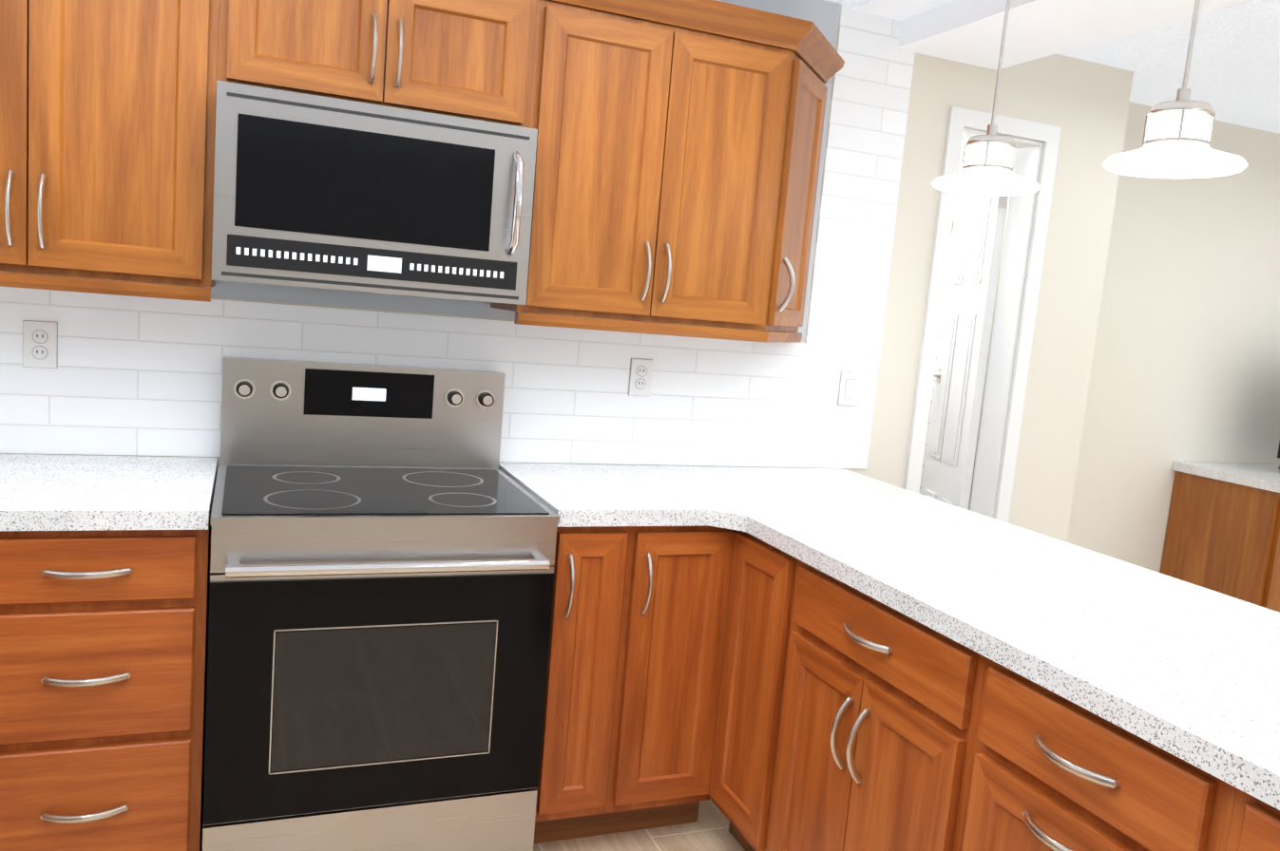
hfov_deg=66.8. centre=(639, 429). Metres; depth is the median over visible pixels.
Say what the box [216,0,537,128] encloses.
upper cabinet
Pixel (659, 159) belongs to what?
upper cabinet
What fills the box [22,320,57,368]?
electrical outlet
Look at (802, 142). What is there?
upper cabinet
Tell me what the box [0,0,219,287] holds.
upper cabinet
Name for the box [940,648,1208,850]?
base cabinet
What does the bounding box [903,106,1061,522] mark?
door frame
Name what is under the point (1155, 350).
wall
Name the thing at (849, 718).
base cabinet
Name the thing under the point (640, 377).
electrical outlet
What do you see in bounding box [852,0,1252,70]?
ceiling beam
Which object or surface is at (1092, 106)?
wall
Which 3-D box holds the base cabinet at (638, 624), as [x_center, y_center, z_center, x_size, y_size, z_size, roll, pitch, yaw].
[-0.113,0.633,2.772,0.508,0.876,0.671,2,8,-22]
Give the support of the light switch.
attached to the backsplash
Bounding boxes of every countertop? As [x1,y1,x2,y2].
[0,454,217,531]
[498,462,1279,810]
[1172,461,1279,492]
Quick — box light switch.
[837,371,859,406]
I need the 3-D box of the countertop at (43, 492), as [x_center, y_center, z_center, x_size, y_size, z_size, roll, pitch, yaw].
[-1.341,0.138,2.177,0.703,0.041,0.710,2,8,-22]
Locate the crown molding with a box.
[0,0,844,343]
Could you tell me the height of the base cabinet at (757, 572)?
0.876 m
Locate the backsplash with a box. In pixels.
[0,3,915,468]
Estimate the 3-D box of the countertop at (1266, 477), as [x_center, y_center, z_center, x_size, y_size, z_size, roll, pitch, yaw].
[3.510,0.236,4.636,2.070,0.041,0.512,2,8,-22]
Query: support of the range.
on the floor
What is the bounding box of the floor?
[200,797,745,850]
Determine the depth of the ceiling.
3.43 m
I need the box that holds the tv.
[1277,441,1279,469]
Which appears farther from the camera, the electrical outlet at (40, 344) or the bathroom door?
the bathroom door
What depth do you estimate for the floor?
2.63 m
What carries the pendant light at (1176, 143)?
hanging from the ceiling beam
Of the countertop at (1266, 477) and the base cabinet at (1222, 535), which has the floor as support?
the base cabinet at (1222, 535)
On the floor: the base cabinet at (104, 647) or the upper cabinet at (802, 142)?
the base cabinet at (104, 647)
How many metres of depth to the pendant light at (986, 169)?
2.61 m
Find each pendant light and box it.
[931,0,1040,195]
[1102,0,1247,178]
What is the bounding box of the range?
[202,356,560,850]
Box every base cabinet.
[0,478,216,850]
[533,525,737,844]
[708,531,784,850]
[754,553,967,850]
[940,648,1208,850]
[1159,469,1279,612]
[1195,774,1279,850]
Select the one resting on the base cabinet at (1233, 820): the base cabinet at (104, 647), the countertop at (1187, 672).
the countertop at (1187, 672)
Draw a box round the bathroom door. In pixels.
[920,150,1012,510]
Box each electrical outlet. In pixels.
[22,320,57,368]
[628,358,652,396]
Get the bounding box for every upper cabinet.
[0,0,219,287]
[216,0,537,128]
[490,0,792,330]
[764,51,827,332]
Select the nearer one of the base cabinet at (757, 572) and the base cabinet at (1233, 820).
the base cabinet at (1233, 820)
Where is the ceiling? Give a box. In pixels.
[825,0,1279,133]
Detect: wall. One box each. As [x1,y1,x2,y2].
[0,0,1136,545]
[1075,103,1279,573]
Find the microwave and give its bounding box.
[211,79,537,305]
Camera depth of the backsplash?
3.00 m
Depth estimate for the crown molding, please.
2.63 m
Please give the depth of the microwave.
2.30 m

